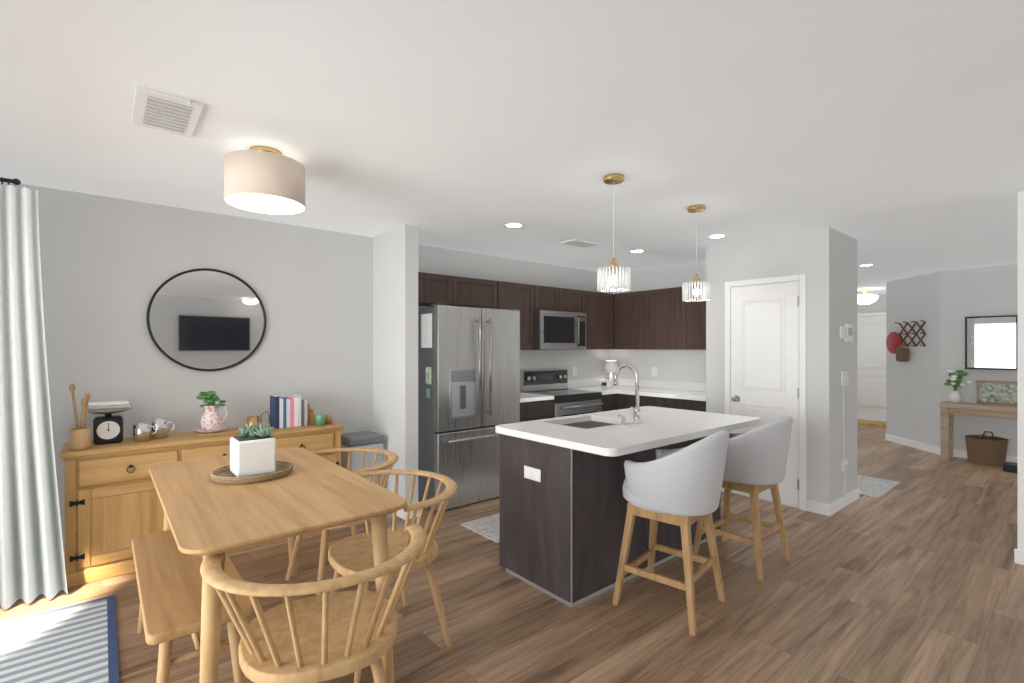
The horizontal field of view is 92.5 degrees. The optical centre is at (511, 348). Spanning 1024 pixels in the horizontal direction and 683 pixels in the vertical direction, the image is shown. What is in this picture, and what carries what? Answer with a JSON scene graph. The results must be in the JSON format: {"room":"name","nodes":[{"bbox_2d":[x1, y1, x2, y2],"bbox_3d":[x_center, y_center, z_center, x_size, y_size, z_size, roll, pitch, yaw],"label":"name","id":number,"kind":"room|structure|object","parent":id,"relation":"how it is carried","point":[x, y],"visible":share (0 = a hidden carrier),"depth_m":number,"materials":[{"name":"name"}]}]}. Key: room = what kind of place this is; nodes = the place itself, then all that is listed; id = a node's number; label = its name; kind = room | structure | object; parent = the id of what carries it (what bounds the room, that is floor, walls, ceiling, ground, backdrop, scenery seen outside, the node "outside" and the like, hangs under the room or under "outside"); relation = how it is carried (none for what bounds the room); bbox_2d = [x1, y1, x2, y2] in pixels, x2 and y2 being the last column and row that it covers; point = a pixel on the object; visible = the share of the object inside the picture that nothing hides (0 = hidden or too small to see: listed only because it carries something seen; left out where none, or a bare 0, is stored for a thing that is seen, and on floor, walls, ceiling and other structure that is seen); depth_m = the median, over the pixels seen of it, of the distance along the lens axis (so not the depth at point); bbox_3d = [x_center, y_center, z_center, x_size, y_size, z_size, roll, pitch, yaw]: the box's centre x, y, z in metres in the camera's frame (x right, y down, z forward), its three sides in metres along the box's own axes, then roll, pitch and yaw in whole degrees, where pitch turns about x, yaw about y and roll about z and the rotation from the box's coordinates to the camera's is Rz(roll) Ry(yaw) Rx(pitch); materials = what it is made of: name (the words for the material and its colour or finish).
{"room":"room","nodes":[
{"label":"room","id":0,"kind":"room"},
{"bbox_2d":[0,181,609,551],"bbox_3d":[0.886,0.194,6.424,15.600,2.440,0.120,0,0,-40],"label":"wall","id":1,"kind":"structure","parent":0,"point":[103,259],"depth_m":3.72,"materials":[{"name":"paint"}]},
{"bbox_2d":[0,177,20,184],"bbox_3d":[-2.776,-0.907,2.626,0.205,0.043,0.041,0,0,-40],"label":"curtain rod","id":2,"kind":"object","parent":1,"relation":"attached to","point":[15,181],"depth_m":2.66,"materials":[{"name":"black metal"}]},
{"bbox_2d":[0,185,67,609],"bbox_3d":[-2.702,0.259,2.694,0.390,2.280,0.130,0,0,-40],"label":"curtain","id":3,"kind":"object","parent":2,"relation":"hanging from","point":[32,563],"visible":1,"depth_m":2.70,"materials":[{"name":"white fabric"}]},
{"bbox_2d":[146,268,265,370],"bbox_3d":[-2.269,-0.214,3.687,0.774,0.774,0.028,0,0,-40],"label":"round mirror","id":4,"kind":"object","parent":1,"relation":"attached to","point":[200,319],"visible":1,"depth_m":3.67,"materials":[{"name":"silver metal"}]},
{"bbox_2d":[418,272,705,349],"bbox_3d":[0.636,-0.344,5.001,3.302,0.715,1.737,0,0,-40],"label":"upper cabinet","id":5,"kind":"object","parent":1,"relation":"attached to","point":[657,319],"visible":0.82,"depth_m":5.61,"materials":[{"name":"brown wood"}]},
{"bbox_2d":[534,310,585,349],"bbox_3d":[0.487,-0.201,5.716,0.750,0.437,0.446,0,0,-40],"label":"microwave","id":6,"kind":"object","parent":5,"relation":"attached to","point":[553,330],"visible":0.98,"depth_m":5.53,"materials":[{"name":"silver metal"}]},
{"bbox_2d":[573,367,576,375],"bbox_3d":[0.805,0.294,6.272,0.038,0.102,0.057,0,0,5],"label":"kitchen outlet","id":7,"kind":"object","parent":1,"relation":"attached to","point":[574,368],"depth_m":6.27,"materials":[{"name":"white plastic"}]},
{"bbox_2d":[373,224,417,504],"bbox_3d":[-1.037,0.194,4.327,0.120,2.440,0.630,0,0,-40],"label":"wall","id":8,"kind":"structure","parent":0,"point":[395,251],"depth_m":4.15,"materials":[{"name":"paint"}]},
{"bbox_2d":[0,0,1023,294],"bbox_3d":[3.362,-1.076,3.462,15.600,0.100,9.000,0,0,-40],"label":"ceiling","id":9,"kind":"structure","parent":0,"point":[895,127],"depth_m":2.13,"materials":[{"name":"paint"}]},
{"bbox_2d":[131,85,204,137],"bbox_3d":[-1.500,-1.011,2.129,0.230,0.030,0.409,0,0,-40],"label":"ceiling vent","id":10,"kind":"object","parent":9,"relation":"in","point":[153,109],"visible":1,"depth_m":2.09,"materials":[{"name":"white metal"}]},
{"bbox_2d":[224,146,304,214],"bbox_3d":[-1.285,-0.889,2.560,0.380,0.275,0.380,0,0,-40],"label":"ceiling light","id":11,"kind":"object","parent":9,"relation":"attached to","point":[260,179],"depth_m":2.43,"materials":[{"name":"beige fabric"}]},
{"bbox_2d":[504,223,523,227],"bbox_3d":[0.017,-1.022,4.074,0.170,0.007,0.170,0,0,-40],"label":"recessed light","id":12,"kind":"object","parent":9,"relation":"in","point":[507,225],"visible":1,"depth_m":4.07,"materials":[{"name":"white plastic"}]},
{"bbox_2d":[561,239,598,247],"bbox_3d":[0.664,-1.019,4.772,0.340,0.014,0.200,0,0,-40],"label":"ceiling vent","id":13,"kind":"object","parent":9,"relation":"in","point":[575,242],"visible":1,"depth_m":4.74,"materials":[{"name":"metal"}]},
{"bbox_2d":[597,173,630,291],"bbox_3d":[0.610,-0.687,2.934,0.196,0.678,0.197,0,0,-40],"label":"pendant light","id":14,"kind":"object","parent":9,"relation":"hanging from","point":[614,278],"visible":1,"depth_m":2.88,"materials":[{"name":"glass"}]},
{"bbox_2d":[629,249,644,252],"bbox_3d":[1.317,-1.022,5.161,0.170,0.007,0.170,0,0,-40],"label":"recessed light","id":15,"kind":"object","parent":9,"relation":"in","point":[637,250],"visible":1,"depth_m":5.17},
{"bbox_2d":[682,205,710,301],"bbox_3d":[1.340,-0.687,3.558,0.196,0.678,0.197,0,0,-40],"label":"pendant light","id":16,"kind":"object","parent":9,"relation":"hanging from","point":[696,209],"visible":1,"depth_m":3.51,"materials":[{"name":"glass"}]},
{"bbox_2d":[707,234,726,238],"bbox_3d":[1.872,-1.022,4.473,0.170,0.007,0.170,0,0,-40],"label":"recessed light","id":17,"kind":"object","parent":9,"relation":"in","point":[715,236],"visible":1,"depth_m":4.47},
{"bbox_2d":[858,264,874,266],"bbox_3d":[4.357,-1.022,6.029,0.170,0.007,0.170,0,0,-40],"label":"recessed light","id":18,"kind":"object","parent":9,"relation":"in","point":[863,265],"visible":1,"depth_m":6.04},
{"bbox_2d":[857,289,878,304],"bbox_3d":[6.127,-0.893,8.512,0.390,0.265,0.390,0,0,-40],"label":"ceiling light","id":19,"kind":"object","parent":9,"relation":"attached to","point":[862,299],"depth_m":8.40,"materials":[{"name":"white glass"}]},
{"bbox_2d":[0,425,1023,682],"bbox_3d":[3.362,1.464,3.462,15.600,0.100,9.000,0,0,-40],"label":"floor","id":20,"kind":"structure","parent":0,"point":[920,581],"depth_m":2.69,"materials":[{"name":"brown wood"}]},
{"bbox_2d":[0,595,118,682],"bbox_3d":[-1.894,1.409,1.903,0.575,0.008,1.850,0,0,-40],"label":"rug","id":21,"kind":"object","parent":20,"relation":"on","point":[77,643],"visible":1,"depth_m":2.32,"materials":[{"name":"blue fabric"}]},
{"bbox_2d":[131,530,254,682],"bbox_3d":[-1.450,1.190,2.177,0.342,0.452,1.140,0,0,-40],"label":"bench","id":22,"kind":"object","parent":20,"relation":"on","point":[169,581],"visible":0.66,"depth_m":1.90,"materials":[{"name":"brown wood"}]},
{"bbox_2d":[59,421,343,587],"bbox_3d":[-2.122,1.014,3.551,1.684,0.800,0.422,0,0,-40],"label":"sideboard","id":23,"kind":"object","parent":20,"relation":"on","point":[112,499],"visible":0.48,"depth_m":3.04,"materials":[{"name":"brown wood"}]},
{"bbox_2d":[69,383,90,449],"bbox_3d":[-2.637,0.413,2.990,0.100,0.401,0.100,0,0,-40],"label":"utensil crock","id":24,"kind":"object","parent":23,"relation":"on","point":[79,437],"visible":1,"depth_m":2.98,"materials":[{"name":"brown wood"}]},
{"bbox_2d":[84,401,132,444],"bbox_3d":[-2.629,0.482,3.192,0.256,0.262,0.256,0,0,-40],"label":"kitchen scale","id":25,"kind":"object","parent":23,"relation":"on","point":[107,429],"visible":0.92,"depth_m":3.14,"materials":[{"name":"black metal"}]},
{"bbox_2d":[133,418,174,441],"bbox_3d":[-2.431,0.548,3.317,0.102,0.130,0.242,0,0,16],"label":"mugs","id":26,"kind":"object","parent":23,"relation":"on","point":[157,428],"visible":1,"depth_m":3.31,"materials":[{"name":"silver metal"}]},
{"bbox_2d":[195,391,246,436],"bbox_3d":[-2.112,0.459,3.553,0.322,0.308,0.204,0,0,-40],"label":"plant","id":27,"kind":"object","parent":23,"relation":"on","point":[211,421],"visible":0.99,"depth_m":3.48,"materials":[{"name":"green plant"}]},
{"bbox_2d":[240,411,269,429],"bbox_3d":[-1.938,0.547,3.717,0.083,0.132,0.212,0,0,23],"label":"copper mug","id":28,"kind":"object","parent":23,"relation":"on","point":[250,419],"visible":0.64,"depth_m":3.66,"materials":[{"name":"orange metal"}]},
{"bbox_2d":[270,394,315,428],"bbox_3d":[-1.736,0.490,3.903,0.324,0.246,0.175,0,0,-40],"label":"books","id":29,"kind":"object","parent":23,"relation":"on","point":[287,411],"visible":0.98,"depth_m":3.81,"materials":[{"name":"multicoloured paper"}]},
{"bbox_2d":[316,413,331,425],"bbox_3d":[-1.510,0.568,3.943,0.073,0.090,0.154,0,0,23],"label":"tin","id":30,"kind":"object","parent":23,"relation":"on","point":[322,419],"visible":1,"depth_m":3.89,"materials":[{"name":"green metal"}]},
{"bbox_2d":[149,448,406,682],"bbox_3d":[-1.190,1.025,2.339,0.798,0.781,1.515,0,0,-40],"label":"dining table","id":31,"kind":"object","parent":20,"relation":"on","point":[204,516],"visible":0.91,"depth_m":2.01,"materials":[{"name":"brown wood"}]},
{"bbox_2d":[209,460,293,483],"bbox_3d":[-1.297,0.616,2.454,0.372,0.034,0.372,0,0,-40],"label":"wicker tray","id":32,"kind":"object","parent":31,"relation":"on","point":[223,475],"visible":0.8,"depth_m":2.36,"materials":[{"name":"brown wicker"}]},
{"bbox_2d":[230,422,275,476],"bbox_3d":[-1.302,0.494,2.461,0.178,0.254,0.209,0,0,-40],"label":"planter","id":33,"kind":"object","parent":32,"relation":"on","point":[253,454],"visible":0.98,"depth_m":2.40,"materials":[{"name":"white ceramic"}]},
{"bbox_2d":[200,524,426,682],"bbox_3d":[-0.638,1.042,1.651,0.716,0.750,0.593,0,0,-23],"label":"chair","id":34,"kind":"object","parent":20,"relation":"on","point":[326,636],"visible":0.99,"depth_m":1.54,"materials":[{"name":"brown wood"}]},
{"bbox_2d":[285,448,398,594],"bbox_3d":[-1.010,1.042,3.011,0.593,0.750,0.716,0,0,-43],"label":"chair","id":35,"kind":"object","parent":20,"relation":"on","point":[393,457],"visible":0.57,"depth_m":2.98,"materials":[{"name":"brown wood"}]},
{"bbox_2d":[341,431,384,483],"bbox_3d":[-1.316,1.081,4.263,0.308,0.665,0.320,0,0,-40],"label":"trash bin","id":36,"kind":"object","parent":20,"relation":"on","point":[364,439],"visible":0.45,"depth_m":4.15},
{"bbox_2d":[328,469,456,682],"bbox_3d":[-0.578,1.042,2.408,0.593,0.750,0.716,0,0,-38],"label":"chair","id":37,"kind":"object","parent":20,"relation":"on","point":[352,554],"visible":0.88,"depth_m":2.33,"materials":[{"name":"brown wood"}]},
{"bbox_2d":[418,304,519,510],"bbox_3d":[-0.468,0.515,4.713,0.932,1.798,0.728,0,0,-40],"label":"fridge","id":38,"kind":"object","parent":20,"relation":"on","point":[469,357],"visible":0.81,"depth_m":4.39,"materials":[{"name":"silver metal"}]},
{"bbox_2d":[460,513,499,542],"bbox_3d":[0.160,1.409,4.096,1.100,0.008,0.480,0,0,-40],"label":"kitchen rug","id":39,"kind":"object","parent":20,"relation":"on","point":[488,527],"visible":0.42,"depth_m":3.87,"materials":[{"name":"white fabric"}]},
{"bbox_2d":[520,368,602,417],"bbox_3d":[0.569,0.832,5.618,0.750,1.165,0.685,0,0,-40],"label":"range","id":40,"kind":"object","parent":20,"relation":"on","point":[567,402],"visible":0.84,"depth_m":5.59,"materials":[{"name":"silver glass"}]},
{"bbox_2d":[516,378,705,422],"bbox_3d":[1.056,0.906,5.352,2.207,1.015,1.737,0,0,-40],"label":"base cabinet","id":41,"kind":"object","parent":20,"relation":"on","point":[657,393],"visible":0.31,"depth_m":5.65,"materials":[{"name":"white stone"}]},
{"bbox_2d":[604,361,617,385],"bbox_3d":[1.309,0.331,6.478,0.184,0.335,0.184,0,0,-40],"label":"lamp","id":42,"kind":"object","parent":41,"relation":"on","point":[610,366],"visible":0.8,"depth_m":6.41,"materials":[{"name":"white ceramic"}]},
{"bbox_2d":[495,406,760,607],"bbox_3d":[0.838,0.957,3.340,1.710,0.915,0.970,0,0,-40],"label":"kitchen island","id":43,"kind":"object","parent":20,"relation":"on","point":[563,506],"visible":0.89,"depth_m":2.88,"materials":[{"name":"wood"}]},
{"bbox_2d":[614,364,641,425],"bbox_3d":[0.732,0.301,3.264,0.180,0.395,0.219,0,0,-40],"label":"faucet","id":44,"kind":"object","parent":43,"relation":"on","point":[636,411],"visible":1,"depth_m":3.23,"materials":[{"name":"silver metal"}]},
{"bbox_2d":[612,430,728,635],"bbox_3d":[0.894,0.921,2.709,0.565,0.985,0.546,0,0,41],"label":"stool","id":45,"kind":"object","parent":20,"relation":"on","point":[681,487],"visible":1,"depth_m":2.51,"materials":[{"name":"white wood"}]},
{"bbox_2d":[692,416,792,580],"bbox_3d":[1.553,0.921,3.272,0.546,0.985,0.565,0,0,-41],"label":"stool","id":46,"kind":"object","parent":20,"relation":"on","point":[756,459],"visible":0.77,"depth_m":3.06,"materials":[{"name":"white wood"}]},
{"bbox_2d":[857,419,885,426],"bbox_3d":[6.546,1.391,9.319,0.500,0.045,1.300,0,0,-40],"label":"doormat","id":47,"kind":"object","parent":20,"relation":"on","point":[859,421],"visible":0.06,"depth_m":9.05,"materials":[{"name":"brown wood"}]},
{"bbox_2d":[857,475,900,497],"bbox_3d":[3.618,1.410,5.097,0.810,0.008,0.520,0,0,-40],"label":"rug","id":48,"kind":"object","parent":20,"relation":"on","point":[870,486],"visible":0.52,"depth_m":5.03,"materials":[{"name":"white fabric"}]},
{"bbox_2d":[939,401,1016,459],"bbox_3d":[5.948,1.054,5.919,0.340,0.720,1.150,0,0,-40],"label":"console table","id":49,"kind":"object","parent":20,"relation":"on","point":[948,409],"visible":1,"depth_m":6.15,"materials":[{"name":"brown wood"}]},
{"bbox_2d":[944,370,972,402],"bbox_3d":[5.649,0.483,6.237,0.236,0.421,0.260,0,0,7],"label":"flower vase","id":50,"kind":"object","parent":49,"relation":"on","point":[955,381],"visible":1,"depth_m":6.21,"materials":[{"name":"white ceramic"}]},
{"bbox_2d":[976,380,1016,405],"bbox_3d":[5.986,0.546,5.969,0.068,0.297,0.480,0,0,-40],"label":"photo frame","id":51,"kind":"object","parent":49,"relation":"on","point":[987,392],"visible":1,"depth_m":6.01,"materials":[{"name":"brown wood"}]},
{"bbox_2d":[965,431,1008,466],"bbox_3d":[5.811,1.226,6.006,0.396,0.376,0.390,0,0,-40],"label":"storage basket","id":52,"kind":"object","parent":20,"relation":"on","point":[985,450],"visible":0.98,"depth_m":5.89,"materials":[{"name":"wicker"}]},
{"bbox_2d":[1003,462,1016,472],"bbox_3d":[5.809,1.319,5.587,0.220,0.190,0.280,0,0,-40],"label":"box","id":53,"kind":"object","parent":20,"relation":"on","point":[1011,467],"visible":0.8,"depth_m":5.59,"materials":[{"name":"black"}]},
{"bbox_2d":[610,227,856,510],"bbox_3d":[2.058,0.194,5.473,0.760,2.440,2.843,0,0,-40],"label":"wall","id":54,"kind":"structure","parent":0,"point":[827,256],"depth_m":4.44,"materials":[{"name":"paint"}]},
{"bbox_2d":[652,367,656,376],"bbox_3d":[1.792,0.296,6.183,0.049,0.113,0.057,0,0,5],"label":"kitchen outlet","id":55,"kind":"object","parent":54,"relation":"attached to","point":[654,371],"depth_m":6.18,"materials":[{"name":"white plastic"}]},
{"bbox_2d":[725,274,805,510],"bbox_3d":[2.303,0.382,4.523,0.083,2.065,0.725,0,0,-40],"label":"pantry door","id":56,"kind":"structure","parent":54,"relation":"in","point":[765,324],"depth_m":4.48,"materials":[{"name":"white wood"}]},
{"bbox_2d":[842,385,847,500],"bbox_3d":[2.966,0.854,4.356,0.088,1.061,0.034,0,0,-40],"label":"cord","id":57,"kind":"object","parent":54,"relation":"attached to","point":[844,461],"visible":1,"depth_m":4.34,"materials":[{"name":"white plastic"}]},
{"bbox_2d":[841,371,848,385],"bbox_3d":[2.978,0.269,4.381,0.190,0.130,0.010,0,0,-40],"label":"switch plate","id":58,"kind":"object","parent":54,"relation":"attached to","point":[844,374],"visible":1,"depth_m":4.37,"materials":[{"name":"white plastic"}]},
{"bbox_2d":[839,324,852,341],"bbox_3d":[2.994,-0.141,4.385,0.300,0.160,0.024,0,0,-40],"label":"thermostat","id":59,"kind":"object","parent":54,"relation":"attached to","point":[846,332],"visible":1,"depth_m":4.37,"materials":[{"name":"white plastic"}]},
{"bbox_2d":[857,294,885,316],"bbox_3d":[6.662,0.194,9.742,0.120,2.440,2.200,0,0,-40],"label":"wall","id":60,"kind":"structure","parent":0,"point":[879,305],"depth_m":9.33,"materials":[{"name":"paint"}]},
{"bbox_2d":[857,312,885,421],"bbox_3d":[6.812,0.365,9.398,0.089,2.097,1.044,0,0,-40],"label":"front door","id":61,"kind":"structure","parent":60,"relation":"in","point":[871,327],"depth_m":9.37,"materials":[{"name":"white wood"}]},
{"bbox_2d":[886,264,1016,456],"bbox_3d":[8.722,0.194,6.054,4.050,2.440,6.100,0,0,-40],"label":"wall","id":62,"kind":"structure","parent":0,"point":[915,388],"depth_m":6.54,"materials":[{"name":"paint"}]},
{"bbox_2d":[64,434,1023,564],"bbox_3d":[3.707,1.367,3.946,11.850,0.095,7.300,0,0,-40],"label":"baseboard","id":63,"kind":"structure","parent":62,"relation":"attached to","point":[815,507],"depth_m":4.37,"materials":[{"name":"white paint"}]},
{"bbox_2d":[886,320,925,361],"bbox_3d":[5.693,-0.098,7.137,0.130,0.585,0.758,0,0,5],"label":"peg rack","id":64,"kind":"object","parent":62,"relation":"attached to","point":[893,341],"visible":1,"depth_m":7.11,"materials":[{"name":"brown wood"}]},
{"bbox_2d":[964,315,1016,369],"bbox_3d":[5.979,-0.071,6.120,0.070,0.670,0.480,0,0,-40],"label":"mirror","id":65,"kind":"object","parent":62,"relation":"attached to","point":[990,341],"visible":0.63,"depth_m":6.12,"materials":[{"name":"silver metal"}]},
{"bbox_2d":[1017,191,1023,549],"bbox_3d":[4.444,0.194,1.982,0.120,2.440,3.340,0,0,-40],"label":"wall","id":66,"kind":"structure","parent":0,"point":[1020,195],"depth_m":3.21,"materials":[{"name":"white paint"}]}
]}

